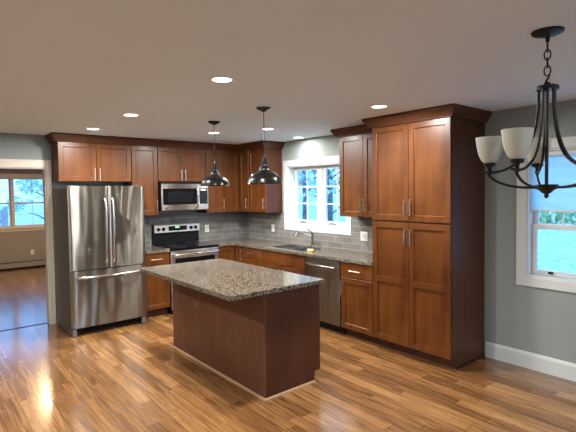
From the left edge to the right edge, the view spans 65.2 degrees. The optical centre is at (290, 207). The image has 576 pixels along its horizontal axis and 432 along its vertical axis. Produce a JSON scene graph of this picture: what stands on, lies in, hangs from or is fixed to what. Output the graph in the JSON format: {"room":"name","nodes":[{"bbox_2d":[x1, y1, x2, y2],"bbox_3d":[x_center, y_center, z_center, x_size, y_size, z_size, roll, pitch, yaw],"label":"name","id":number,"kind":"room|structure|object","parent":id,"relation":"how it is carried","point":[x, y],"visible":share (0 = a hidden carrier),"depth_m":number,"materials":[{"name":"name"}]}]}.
{"room":"kitchen","nodes":[
{"label":"kitchen","id":0,"kind":"room"},
{"bbox_2d":[0,169,44,262],"bbox_3d":[-7.695,0.233,9.124,6.300,2.446,0.140,-2,3,-40],"label":"wall","id":1,"kind":"structure","parent":0,"point":[16,246],"depth_m":10.33,"materials":[{"name":"grey paint"}]},
{"bbox_2d":[0,174,43,231],"bbox_3d":[-6.321,-0.117,10.230,1.830,1.310,0.189,-2,3,-40],"label":"window","id":2,"kind":"structure","parent":1,"relation":"in","point":[11,177],"depth_m":10.27,"materials":[{"name":"beige paint"}]},
{"bbox_2d":[14,180,42,192],"bbox_3d":[-6.034,-0.393,10.515,0.713,0.522,0.006,-2,3,-40],"label":"window pane","id":3,"kind":"object","parent":2,"relation":"attached to","point":[31,190],"depth_m":10.51,"materials":[{"name":"clear glass"}]},
{"bbox_2d":[0,259,45,270],"bbox_3d":[-6.904,1.345,9.679,4.350,0.162,0.064,-2,3,-40],"label":"baseboard heater","id":4,"kind":"object","parent":1,"relation":"attached to","point":[33,263],"visible":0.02,"depth_m":10.29,"materials":[{"name":"grey paint"}]},
{"bbox_2d":[0,133,196,322],"bbox_3d":[-3.657,0.315,5.449,7.790,2.446,0.120,-2,3,-40],"label":"wall","id":5,"kind":"structure","parent":0,"point":[12,146],"depth_m":5.70,"materials":[{"name":"grey paint"}]},
{"bbox_2d":[0,159,55,324],"bbox_3d":[-3.898,0.483,5.252,2.036,2.130,0.156,-2,3,-40],"label":"trim","id":6,"kind":"structure","parent":5,"relation":"attached to","point":[44,165],"depth_m":5.81,"materials":[{"name":"beige paint"}]},
{"bbox_2d":[51,141,131,181],"bbox_3d":[-2.617,-0.596,5.979,0.916,0.505,0.361,-2,3,-40],"label":"upper cabinet","id":7,"kind":"object","parent":5,"relation":"attached to","point":[71,161],"visible":1,"depth_m":5.83,"materials":[{"name":"brown wood"}]},
{"bbox_2d":[124,145,158,215],"bbox_3d":[-2.116,-0.380,6.403,0.375,0.981,0.361,-2,3,-40],"label":"upper cabinet","id":8,"kind":"object","parent":5,"relation":"attached to","point":[144,168],"visible":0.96,"depth_m":6.32,"materials":[{"name":"brown wood"}]},
{"bbox_2d":[44,132,284,150],"bbox_3d":[-1.603,-0.917,6.309,3.179,0.100,0.779,-2,2,-33],"label":"crown molding","id":9,"kind":"structure","parent":5,"relation":"attached to","point":[52,137],"depth_m":6.32,"materials":[{"name":"brown wood"}]},
{"bbox_2d":[157,147,205,181],"bbox_3d":[-1.680,-0.639,6.761,0.764,0.501,0.361,-2,3,-40],"label":"upper cabinet","id":10,"kind":"object","parent":5,"relation":"attached to","point":[174,164],"visible":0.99,"depth_m":6.63,"materials":[{"name":"brown wood"}]},
{"bbox_2d":[158,182,207,210],"bbox_3d":[-1.641,-0.175,6.738,0.758,0.418,0.462,-2,3,-40],"label":"microwave","id":11,"kind":"object","parent":10,"relation":"attached to","point":[172,196],"visible":0.92,"depth_m":6.57,"materials":[{"name":"silver metal"}]},
{"bbox_2d":[144,212,244,245],"bbox_3d":[-1.575,0.307,7.103,2.076,0.456,0.008,-2,3,-40],"label":"backsplash","id":12,"kind":"structure","parent":5,"relation":"attached to","point":[222,225],"depth_m":7.32,"materials":[{"name":"grey tile"}]},
{"bbox_2d":[197,150,224,212],"bbox_3d":[-1.256,-0.418,7.121,0.328,0.981,0.361,-2,3,-40],"label":"upper cabinet","id":13,"kind":"object","parent":5,"relation":"attached to","point":[216,197],"visible":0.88,"depth_m":7.03,"materials":[{"name":"brown wood"}]},
{"bbox_2d":[0,0,575,144],"bbox_3d":[-2.340,-0.913,3.728,7.890,0.100,15.240,-2,3,-40],"label":"ceiling","id":14,"kind":"structure","parent":0,"point":[67,66],"depth_m":2.64,"materials":[{"name":"white paint"}]},
{"bbox_2d":[84,127,100,129],"bbox_3d":[-2.281,-0.914,5.211,0.184,0.008,0.184,-2,3,-40],"label":"recessed light","id":15,"kind":"object","parent":14,"relation":"in","point":[87,128],"visible":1,"depth_m":5.18,"materials":[{"name":"white"}]},
{"bbox_2d":[121,113,140,116],"bbox_3d":[-1.527,-0.891,4.320,0.184,0.008,0.184,-2,3,-40],"label":"recessed light","id":16,"kind":"object","parent":14,"relation":"in","point":[122,114],"visible":1,"depth_m":4.30,"materials":[{"name":"white"}]},
{"bbox_2d":[200,121,229,185],"bbox_3d":[-0.810,-0.581,4.835,0.322,0.684,0.322,-2,3,-40],"label":"pendant lamp","id":17,"kind":"object","parent":14,"relation":"hanging from","point":[214,179],"visible":1,"depth_m":4.77,"materials":[{"name":"black metal"}]},
{"bbox_2d":[211,161,218,171],"bbox_3d":[-0.809,-0.446,4.840,0.080,0.112,0.080,-2,3,-40],"label":"socket","id":18,"kind":"object","parent":17,"relation":"attached to","point":[214,169],"depth_m":4.82,"materials":[{"name":"black metal"}]},
{"bbox_2d":[208,75,235,82],"bbox_3d":[-0.456,-0.857,3.010,0.184,0.008,0.184,-2,3,-40],"label":"recessed light","id":19,"kind":"object","parent":14,"relation":"in","point":[217,79],"visible":1,"depth_m":3.01,"materials":[{"name":"white"}]},
{"bbox_2d":[213,78,230,81],"bbox_3d":[-0.456,-0.859,3.010,0.122,0.004,0.122,-2,3,-40],"label":"diffuser","id":20,"kind":"object","parent":19,"relation":"attached to","point":[214,79],"depth_m":3.02,"materials":[{"name":"white"}]},
{"bbox_2d":[248,107,281,183],"bbox_3d":[-0.235,-0.561,4.082,0.322,0.684,0.322,-2,3,-40],"label":"pendant lamp","id":21,"kind":"object","parent":14,"relation":"hanging from","point":[264,175],"visible":1,"depth_m":4.01,"materials":[{"name":"black metal"}]},
{"bbox_2d":[260,155,268,166],"bbox_3d":[-0.233,-0.426,4.087,0.080,0.112,0.080,-2,3,-40],"label":"socket","id":22,"kind":"object","parent":21,"relation":"attached to","point":[264,163],"depth_m":4.07,"materials":[{"name":"black metal"}]},
{"bbox_2d":[260,127,275,129],"bbox_3d":[-0.266,-0.947,5.400,0.184,0.008,0.184,-2,3,-40],"label":"recessed light","id":23,"kind":"object","parent":14,"relation":"in","point":[266,128],"visible":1,"depth_m":5.37,"materials":[{"name":"white"}]},
{"bbox_2d":[369,104,388,108],"bbox_3d":[0.799,-0.912,4.051,0.184,0.008,0.184,-2,3,-40],"label":"recessed light","id":24,"kind":"object","parent":14,"relation":"in","point":[376,106],"visible":1,"depth_m":4.04,"materials":[{"name":"white"}]},
{"bbox_2d":[476,26,575,197],"bbox_3d":[1.231,-0.449,2.186,0.625,0.808,0.634,-2,3,-40],"label":"chandelier","id":25,"kind":"object","parent":14,"relation":"hanging from","point":[519,143],"visible":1,"depth_m":2.17,"materials":[{"name":"brown metal"}]},
{"bbox_2d":[0,266,575,431],"bbox_3d":[-2.307,1.631,3.822,7.890,0.100,15.240,-2,3,-40],"label":"floor","id":26,"kind":"structure","parent":0,"point":[132,377],"depth_m":3.84,"materials":[{"name":"laminate"}]},
{"bbox_2d":[1,323,44,330],"bbox_3d":[-3.905,1.544,5.336,1.850,0.005,0.020,-2,3,-40],"label":"trim","id":27,"kind":"structure","parent":26,"relation":"on","point":[41,323],"depth_m":5.74,"materials":[{"name":"brown wood"}]},
{"bbox_2d":[53,186,146,336],"bbox_3d":[-2.441,0.614,5.807,0.910,1.790,0.842,-2,3,-40],"label":"refrigerator","id":28,"kind":"object","parent":26,"relation":"on","point":[99,231],"visible":0.97,"depth_m":5.51,"materials":[{"name":"grey metal"}]},
{"bbox_2d":[145,252,169,316],"bbox_3d":[-2.001,1.046,6.338,0.387,0.876,0.666,-2,3,-40],"label":"base cabinet","id":29,"kind":"object","parent":26,"relation":"on","point":[157,289],"visible":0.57,"depth_m":6.13,"materials":[{"name":"brown wood"}]},
{"bbox_2d":[145,245,169,253],"bbox_3d":[-2.013,0.589,6.328,0.387,0.038,0.647,-2,3,-40],"label":"countertop","id":30,"kind":"structure","parent":29,"relation":"on","point":[149,249],"depth_m":6.18,"materials":[{"name":"stone"}]},
{"bbox_2d":[152,222,218,312],"bbox_3d":[-1.532,0.853,6.671,0.768,1.224,0.719,-2,3,-40],"label":"range","id":31,"kind":"object","parent":26,"relation":"on","point":[173,232],"visible":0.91,"depth_m":6.66,"materials":[{"name":"silver metal"}]},
{"bbox_2d":[154,241,218,249],"bbox_3d":[-1.539,0.556,6.664,0.768,0.018,0.580,-2,3,-40],"label":"cooktop","id":32,"kind":"object","parent":31,"relation":"in","point":[198,245],"depth_m":6.60,"materials":[{"name":"black glass"}]},
{"bbox_2d":[218,245,243,262],"bbox_3d":[-0.843,1.000,7.180,0.920,0.876,0.856,-2,3,-40],"label":"base cabinet","id":33,"kind":"object","parent":26,"relation":"on","point":[233,253],"visible":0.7,"depth_m":6.83,"materials":[{"name":"brown wood"}]},
{"bbox_2d":[201,237,372,265],"bbox_3d":[-0.056,0.568,6.214,0.919,0.038,3.329,-2,3,-40],"label":"countertop","id":34,"kind":"structure","parent":33,"relation":"on","point":[329,253],"depth_m":5.93,"materials":[{"name":"stone"}]},
{"bbox_2d":[273,245,320,250],"bbox_3d":[0.093,0.647,6.211,0.366,0.192,0.726,-2,3,-40],"label":"sink","id":35,"kind":"object","parent":34,"relation":"in","point":[292,247],"visible":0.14,"depth_m":6.30,"materials":[{"name":"silver metal"}]},
{"bbox_2d":[295,229,313,246],"bbox_3d":[0.201,0.414,6.305,0.275,0.255,0.056,-1,2,2],"label":"kitchen faucet","id":36,"kind":"object","parent":34,"relation":"on","point":[312,233],"visible":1,"depth_m":6.29,"materials":[{"name":"silver metal"}]},
{"bbox_2d":[172,282,319,401],"bbox_3d":[-0.495,1.095,4.466,0.661,0.875,1.694,-2,3,-40],"label":"kitchen island","id":37,"kind":"object","parent":26,"relation":"on","point":[268,346],"visible":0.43,"depth_m":3.90,"materials":[{"name":"brown wood"}]},
{"bbox_2d":[194,301,199,308],"bbox_3d":[-0.929,0.966,4.480,0.005,0.055,0.110,-2,3,-40],"label":"outlet","id":38,"kind":"object","parent":37,"relation":"attached to","point":[196,303],"depth_m":4.48,"materials":[{"name":"brown plastic"}]},
{"bbox_2d":[140,258,323,301],"bbox_3d":[-0.633,0.644,4.321,0.965,0.038,1.750,-2,3,-40],"label":"island countertop","id":39,"kind":"structure","parent":37,"relation":"on","point":[228,280],"depth_m":4.06,"materials":[{"name":"stone"}]},
{"bbox_2d":[243,247,262,266],"bbox_3d":[-0.317,1.009,6.748,0.666,0.876,0.472,-2,3,-40],"label":"base cabinet","id":40,"kind":"object","parent":26,"relation":"on","point":[252,256],"visible":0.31,"depth_m":6.53,"materials":[{"name":"brown wood"}]},
{"bbox_2d":[262,250,306,274],"bbox_3d":[0.128,1.022,6.215,0.666,0.876,0.908,-2,3,-40],"label":"base cabinet","id":41,"kind":"object","parent":26,"relation":"on","point":[292,263],"visible":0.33,"depth_m":5.98,"materials":[{"name":"brown wood"}]},
{"bbox_2d":[305,257,346,334],"bbox_3d":[0.598,1.040,5.617,0.673,0.872,0.595,-2,3,-40],"label":"dishwasher","id":42,"kind":"object","parent":26,"relation":"on","point":[328,270],"visible":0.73,"depth_m":5.35,"materials":[{"name":"silver metal"}]},
{"bbox_2d":[340,262,378,344],"bbox_3d":[0.962,1.048,5.215,0.666,0.876,0.469,-2,3,-40],"label":"base cabinet","id":43,"kind":"object","parent":26,"relation":"on","point":[356,283],"visible":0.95,"depth_m":5.02,"materials":[{"name":"brown wood"}]},
{"bbox_2d":[372,117,484,369],"bbox_3d":[1.404,0.324,4.648,0.666,2.352,0.930,-2,3,-40],"label":"pantry cabinet","id":44,"kind":"object","parent":26,"relation":"on","point":[428,184],"visible":1,"depth_m":4.37,"materials":[{"name":"brown wood"}]},
{"bbox_2d":[330,103,491,137],"bbox_3d":[1.122,-0.901,4.894,0.702,0.100,1.840,-2,3,-40],"label":"crown molding","id":45,"kind":"structure","parent":44,"relation":"attached to","point":[448,110],"depth_m":4.34,"materials":[{"name":"brown wood"}]},
{"bbox_2d":[282,99,575,363],"bbox_3d":[2.375,0.283,4.152,0.190,2.446,9.600,-2,3,-40],"label":"wall","id":46,"kind":"structure","parent":0,"point":[540,321],"depth_m":4.32,"materials":[{"name":"grey paint"}]},
{"bbox_2d":[224,150,248,211],"bbox_3d":[-0.825,-0.431,7.333,0.600,0.981,0.586,-2,3,-40],"label":"upper cabinet","id":47,"kind":"object","parent":46,"relation":"attached to","point":[236,165],"visible":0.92,"depth_m":7.22,"materials":[{"name":"brown wood"}]},
{"bbox_2d":[248,148,282,212],"bbox_3d":[-0.403,-0.425,7.014,0.361,0.981,0.440,-2,3,-40],"label":"upper cabinet","id":48,"kind":"object","parent":46,"relation":"attached to","point":[264,198],"visible":0.91,"depth_m":6.89,"materials":[{"name":"brown wood"}]},
{"bbox_2d":[245,212,372,251],"bbox_3d":[0.290,0.305,6.497,0.008,0.456,3.329,-2,3,-40],"label":"backsplash","id":49,"kind":"structure","parent":46,"relation":"attached to","point":[257,224],"depth_m":6.61,"materials":[{"name":"grey tile"}]},
{"bbox_2d":[361,232,367,240],"bbox_3d":[0.937,0.361,5.709,0.010,0.116,0.116,-2,3,-40],"label":"light switch","id":50,"kind":"object","parent":49,"relation":"attached to","point":[364,235],"visible":1,"depth_m":5.70,"materials":[{"name":"white plastic"}]},
{"bbox_2d":[283,156,351,235],"bbox_3d":[0.423,-0.182,6.453,0.207,1.054,1.385,-2,3,-40],"label":"window","id":51,"kind":"structure","parent":46,"relation":"in","point":[291,168],"depth_m":6.52,"materials":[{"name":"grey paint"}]},
{"bbox_2d":[297,170,316,219],"bbox_3d":[0.257,-0.190,6.721,0.014,0.739,0.445,-2,3,-40],"label":"grille","id":52,"kind":"object","parent":51,"relation":"attached to","point":[298,186],"depth_m":6.82,"materials":[{"name":"grey paint"}]},
{"bbox_2d":[326,168,339,221],"bbox_3d":[0.658,-0.177,6.242,0.014,0.739,0.445,-2,3,-40],"label":"grille","id":53,"kind":"object","parent":51,"relation":"attached to","point":[337,186],"depth_m":6.31,"materials":[{"name":"grey paint"}]},
{"bbox_2d":[339,133,372,217],"bbox_3d":[0.964,-0.383,5.377,0.361,0.981,0.769,-2,3,-40],"label":"upper cabinet","id":54,"kind":"object","parent":46,"relation":"attached to","point":[355,152],"visible":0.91,"depth_m":5.38,"materials":[{"name":"brown wood"}]},
{"bbox_2d":[485,341,575,381],"bbox_3d":[3.678,1.473,2.491,0.014,0.155,5.330,-2,3,-40],"label":"baseboard","id":55,"kind":"structure","parent":46,"relation":"attached to","point":[540,363],"depth_m":4.19,"materials":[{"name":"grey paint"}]},
{"bbox_2d":[516,136,575,292],"bbox_3d":[2.568,0.060,3.894,0.207,1.354,1.105,-2,3,-40],"label":"window","id":56,"kind":"structure","parent":46,"relation":"in","point":[527,221],"depth_m":4.19,"materials":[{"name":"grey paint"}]},
{"bbox_2d":[531,149,575,211],"bbox_3d":[2.525,-0.232,3.851,0.036,0.545,0.877,-2,3,-40],"label":"window shade","id":57,"kind":"object","parent":56,"relation":"attached to","point":[561,171],"visible":0.69,"depth_m":4.01,"materials":[{"name":"fabric"}]},
{"label":"outside","id":58,"kind":"structure","parent":0,"visible":0},
{"bbox_2d":[0,196,575,273],"bbox_3d":[-0.124,1.186,14.859,130.000,1.102,130.000,-2,3,-40],"label":"ground","id":59,"kind":"structure","parent":58,"point":[556,248],"depth_m":19.87,"materials":[{"name":"green plant"}]},
{"bbox_2d":[0,207,7,225],"bbox_3d":[-9.056,1.001,10.873,3.860,1.920,0.162,-2,3,-40],"label":"picket fence","id":60,"kind":"object","parent":59,"relation":"on","point":[4,211],"visible":0.36,"depth_m":11.97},
{"bbox_2d":[4,180,43,218],"bbox_3d":[-13.403,-1.864,24.197,3.805,6.833,4.099,-2,3,-40],"label":"tree","id":61,"kind":"object","parent":59,"relation":"on","point":[17,182],"visible":0.09,"depth_m":22.49,"materials":[{"name":"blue plant"}]},
{"bbox_2d":[23,180,42,204],"bbox_3d":[-18.300,-2.133,26.305,3.317,7.225,8.427,1,2,32],"label":"tree","id":62,"kind":"object","parent":59,"relation":"on","point":[30,200],"visible":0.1,"depth_m":28.60,"materials":[{"name":"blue plant"}]},
{"bbox_2d":[298,169,339,220],"bbox_3d":[0.790,-0.861,11.163,1.754,5.563,2.267,0,2,28],"label":"tree","id":63,"kind":"object","parent":59,"relation":"on","point":[301,175],"visible":0.12,"depth_m":11.08,"materials":[{"name":"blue plant"}]},
{"bbox_2d":[301,168,338,219],"bbox_3d":[0.465,-1.970,15.490,2.818,7.474,2.684,-1,2,-7],"label":"tree","id":64,"kind":"object","parent":59,"relation":"on","point":[304,206],"visible":0.03,"depth_m":15.55,"materials":[{"name":"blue plant"}]},
{"bbox_2d":[327,169,338,220],"bbox_3d":[1.554,-3.330,22.252,2.908,9.648,5.213,-1,2,0],"label":"tree","id":65,"kind":"object","parent":59,"relation":"on","point":[329,172],"visible":0.02,"depth_m":22.34,"materials":[{"name":"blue plant"}]},
{"bbox_2d":[539,212,575,224],"bbox_3d":[13.789,0.538,24.504,16.358,1.563,2.659,0,2,30],"label":"hedge","id":66,"kind":"object","parent":59,"relation":"on","point":[543,218],"visible":0.09,"depth_m":23.94,"materials":[{"name":"green plant"}]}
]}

